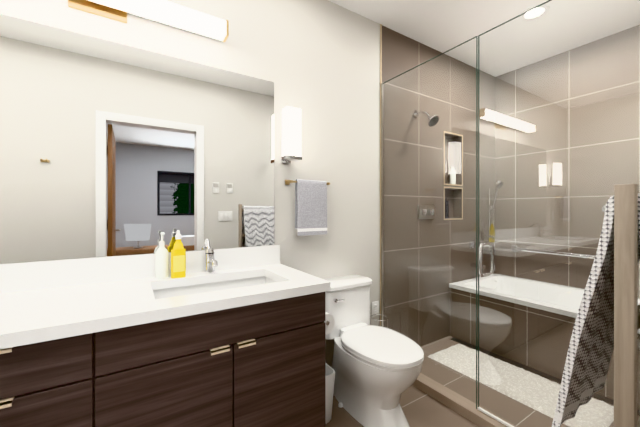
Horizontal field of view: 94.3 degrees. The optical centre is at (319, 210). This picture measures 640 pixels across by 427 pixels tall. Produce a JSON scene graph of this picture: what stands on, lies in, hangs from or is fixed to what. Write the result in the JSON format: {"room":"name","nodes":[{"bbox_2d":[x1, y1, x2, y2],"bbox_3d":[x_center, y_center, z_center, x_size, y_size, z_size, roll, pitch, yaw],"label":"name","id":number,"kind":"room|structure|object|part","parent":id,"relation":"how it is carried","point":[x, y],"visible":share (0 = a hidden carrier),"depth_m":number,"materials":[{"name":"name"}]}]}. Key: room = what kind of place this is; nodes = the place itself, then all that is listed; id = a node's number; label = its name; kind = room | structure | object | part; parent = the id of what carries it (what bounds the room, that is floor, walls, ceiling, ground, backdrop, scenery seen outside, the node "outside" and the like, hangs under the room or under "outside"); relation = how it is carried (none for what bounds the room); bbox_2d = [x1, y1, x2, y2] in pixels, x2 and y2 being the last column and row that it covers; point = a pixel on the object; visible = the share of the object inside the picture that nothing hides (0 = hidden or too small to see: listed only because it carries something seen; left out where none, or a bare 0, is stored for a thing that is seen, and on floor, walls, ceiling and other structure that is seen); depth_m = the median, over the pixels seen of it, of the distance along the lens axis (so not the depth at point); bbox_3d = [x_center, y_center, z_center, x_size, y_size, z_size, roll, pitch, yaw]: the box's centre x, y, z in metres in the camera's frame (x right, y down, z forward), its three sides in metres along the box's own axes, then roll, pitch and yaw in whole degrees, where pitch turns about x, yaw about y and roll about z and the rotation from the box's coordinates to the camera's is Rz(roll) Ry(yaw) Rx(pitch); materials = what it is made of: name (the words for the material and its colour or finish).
{"room":"bathroom","nodes":[
{"label":"bathroom","id":0,"kind":"room"},
{"bbox_2d":[0,0,494,366],"bbox_3d":[-0.372,-0.135,1.861,5.420,2.670,0.090,0,0,-33],"label":"wall","id":1,"kind":"structure","parent":0,"point":[317,62],"depth_m":2.23,"materials":[{"name":"paint"}]},
{"bbox_2d":[0,14,273,263],"bbox_3d":[-1.163,-0.291,1.296,2.080,1.016,0.006,0,0,-33],"label":"vanity mirror","id":2,"kind":"object","parent":1,"relation":"attached to","point":[109,148],"visible":1,"depth_m":1.43,"materials":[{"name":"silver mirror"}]},
{"bbox_2d":[68,0,228,41],"bbox_3d":[-0.993,-0.964,1.326,1.124,0.116,0.136,0,0,-33],"label":"vanity light","id":3,"kind":"object","parent":1,"relation":"attached to","point":[172,14],"visible":1,"depth_m":1.42,"materials":[{"name":"white glass"}]},
{"bbox_2d":[281,106,301,163],"bbox_3d":[-0.188,-0.463,1.849,0.110,0.325,0.123,0,0,-33],"label":"wall sconce","id":4,"kind":"object","parent":1,"relation":"attached to","point":[291,137],"visible":1,"depth_m":1.80,"materials":[{"name":"white glass"}]},
{"bbox_2d":[285,179,329,235],"bbox_3d":[-0.071,-0.018,1.947,0.312,0.356,0.085,0,0,-33],"label":"towel rail","id":5,"kind":"object","parent":1,"relation":"attached to","point":[310,207],"visible":1,"depth_m":1.91,"materials":[{"name":"grey fabric"}]},
{"bbox_2d":[371,301,378,316],"bbox_3d":[0.431,0.769,2.314,0.072,0.115,0.009,0,0,-33],"label":"toilet paper","id":6,"kind":"object","parent":1,"relation":"attached to","point":[375,307],"visible":1,"depth_m":2.31,"materials":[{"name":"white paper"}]},
{"bbox_2d":[380,24,381,325],"bbox_3d":[0.481,-0.135,2.348,0.015,2.668,0.004,0,0,-33],"label":"trim","id":7,"kind":"structure","parent":1,"relation":"attached to","point":[380,154],"depth_m":2.34,"materials":[{"name":"beige"}]},
{"bbox_2d":[413,110,438,126],"bbox_3d":[0.884,-0.774,2.474,0.100,0.174,0.222,0,0,-33],"label":"shower head","id":8,"kind":"object","parent":1,"relation":"attached to","point":[432,122],"depth_m":2.42},
{"bbox_2d":[418,205,433,218],"bbox_3d":[0.955,0.016,2.625,0.210,0.125,0.046,0,0,-33],"label":"shower valve","id":9,"kind":"object","parent":1,"relation":"attached to","point":[422,208],"depth_m":2.63,"materials":[{"name":"silver metal"}]},
{"bbox_2d":[445,198,448,217],"bbox_3d":[1.204,-0.020,2.858,0.060,0.194,0.050,0,0,-33],"label":"bottle","id":10,"kind":"object","parent":1,"relation":"in","point":[447,209],"depth_m":2.84,"materials":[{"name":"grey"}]},
{"bbox_2d":[450,167,455,183],"bbox_3d":[1.307,-0.340,2.927,0.056,0.175,0.056,0,0,-33],"label":"bottle","id":11,"kind":"object","parent":1,"relation":"in","point":[452,179],"depth_m":2.91,"materials":[{"name":"white plastic"}]},
{"bbox_2d":[444,131,462,219],"bbox_3d":[1.288,-0.327,2.864,0.304,0.834,0.002,0,0,-33],"label":"trim","id":12,"kind":"structure","parent":1,"relation":"attached to","point":[453,184],"depth_m":2.86,"materials":[{"name":"beige metal"}]},
{"bbox_2d":[413,373,514,426],"bbox_3d":[0.987,1.173,1.574,0.090,0.055,1.856,0,0,-33],"label":"sill","id":13,"kind":"structure","parent":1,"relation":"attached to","point":[449,398],"depth_m":1.79,"materials":[{"name":"beige tile"}]},
{"bbox_2d":[381,0,639,426],"bbox_3d":[0.990,0.071,1.574,0.142,2.142,1.852,0,0,-33],"label":"glass wall","id":14,"kind":"structure","parent":13,"relation":"on","point":[481,253],"depth_m":1.51,"materials":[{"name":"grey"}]},
{"bbox_2d":[470,180,502,269],"bbox_3d":[1.727,0.164,3.038,0.386,0.941,0.181,0,0,-33],"label":"tub filler","id":15,"kind":"object","parent":1,"relation":"attached to","point":[489,209],"depth_m":3.09,"materials":[{"name":"silver metal"}]},
{"bbox_2d":[325,336,639,426],"bbox_3d":[0.152,1.201,1.041,5.420,0.001,1.860,0,0,-33],"label":"floor","id":16,"kind":"structure","parent":0,"point":[420,408],"depth_m":1.82,"materials":[{"name":"tile"}]},
{"bbox_2d":[0,239,334,426],"bbox_3d":[-0.988,0.680,1.070,2.331,1.042,0.578,0,0,-33],"label":"bathroom vanity","id":17,"kind":"object","parent":16,"relation":"on","point":[230,337],"visible":1,"depth_m":1.12,"materials":[{"name":"brown wood"}]},
{"bbox_2d":[0,245,330,348],"bbox_3d":[-1.038,0.298,1.038,2.212,0.157,0.578,0,0,-33],"label":"countertop","id":18,"kind":"structure","parent":17,"relation":"on","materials":[{"name":"white stone"}]},
{"bbox_2d":[155,232,168,278],"bbox_3d":[-0.781,0.222,1.470,0.060,0.225,0.070,0,0,-33],"label":"soap bottle","id":19,"kind":"object","parent":18,"relation":"on","point":[162,262],"visible":1,"depth_m":1.45,"materials":[{"name":"white plastic"}]},
{"bbox_2d":[171,230,185,277],"bbox_3d":[-0.710,0.217,1.488,0.066,0.235,0.052,0,0,-33],"label":"soap bottle","id":20,"kind":"object","parent":18,"relation":"on","point":[178,260],"visible":1,"depth_m":1.47,"materials":[{"name":"yellow plastic"}]},
{"bbox_2d":[204,239,217,273],"bbox_3d":[-0.570,0.247,1.557,0.054,0.177,0.193,0,0,-33],"label":"faucet","id":21,"kind":"object","parent":18,"relation":"on","point":[210,254],"depth_m":1.57,"materials":[{"name":"silver metal"}]},
{"bbox_2d":[152,276,275,299],"bbox_3d":[-0.469,0.439,1.409,0.594,0.124,0.354,0,0,-33],"label":"sink","id":22,"kind":"object","parent":18,"relation":"in","point":[203,286],"depth_m":1.54,"materials":[{"name":"white ceramic"}]},
{"bbox_2d":[325,363,334,423],"bbox_3d":[-0.043,1.060,1.746,0.180,0.280,0.260,0,0,-33],"label":"trash bin","id":23,"kind":"object","parent":16,"relation":"on","point":[329,379],"visible":0.21,"depth_m":1.67,"materials":[{"name":"white plastic"}]},
{"bbox_2d":[324,275,423,426],"bbox_3d":[0.292,0.836,1.797,0.392,0.728,0.716,0,0,-33],"label":"toilet","id":24,"kind":"object","parent":16,"relation":"on","point":[378,369],"visible":0.9,"depth_m":1.67,"materials":[{"name":"white ceramic"}]},
{"bbox_3d":[0.345,0.774,1.714,0.380,0.052,0.521,0,0,-33],"label":"seat","id":25,"kind":"part","parent":24,"relation":"part of","materials":[{"name":"white ceramic"}]},
{"bbox_2d":[370,314,387,327],"bbox_3d":[0.440,0.998,2.215,0.130,0.403,0.130,0,0,-33],"label":"toilet paper stand","id":26,"kind":"object","parent":16,"relation":"on","point":[379,320],"visible":0.25,"depth_m":2.23,"materials":[{"name":"silver metal"}]},
{"bbox_2d":[427,343,613,426],"bbox_3d":[1.343,1.187,2.104,0.430,0.022,1.050,0,0,-33],"label":"bath mat","id":27,"kind":"object","parent":16,"relation":"on","point":[465,365],"depth_m":2.03,"materials":[{"name":"fabric"}]},
{"bbox_2d":[449,274,639,415],"bbox_3d":[2.058,0.949,2.258,0.893,0.500,1.856,0,0,-33],"label":"bathtub","id":28,"kind":"object","parent":16,"relation":"on","point":[463,318],"depth_m":2.44,"materials":[{"name":"tile"}]},
{"bbox_2d":[552,184,639,426],"bbox_3d":[0.938,0.569,0.850,0.512,1.265,0.343,0,0,-33],"label":"ladder","id":29,"kind":"object","parent":16,"relation":"on","point":[607,321],"visible":1,"depth_m":0.78,"materials":[{"name":"brown wood"}]},
{"bbox_3d":[0.939,0.569,0.848,0.512,1.265,0.340,0,0,-33],"label":"frame","id":30,"kind":"part","parent":29,"relation":"part of","materials":[{"name":"brown wood"}]},
{"bbox_2d":[328,0,639,76],"bbox_3d":[0.152,-1.469,1.037,5.420,0.001,1.860,0,0,-33],"label":"ceiling","id":31,"kind":"structure","parent":0,"point":[442,26],"depth_m":2.34,"materials":[{"name":"paint"}]},
{"bbox_2d":[520,4,548,20],"bbox_3d":[1.590,-1.465,2.204,0.179,0.008,0.179,0,0,-39],"label":"recessed light","id":32,"kind":"object","parent":31,"relation":"in","point":[536,14],"visible":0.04,"depth_m":2.18,"materials":[{"name":"white"}]},
{"bbox_2d":[495,24,639,298],"bbox_3d":[2.436,-0.136,2.497,0.001,2.670,1.860,0,0,-33],"label":"wall","id":33,"kind":"structure","parent":0,"point":[587,152],"depth_m":2.76,"materials":[{"name":"tile"}]},
{"bbox_2d":[511,245,594,258],"bbox_3d":[2.204,0.399,2.789,0.076,0.076,0.796,0,0,-33],"label":"grab rail","id":34,"kind":"object","parent":33,"relation":"attached to","point":[514,249],"depth_m":2.77,"materials":[{"name":"silver metal"}]}
]}

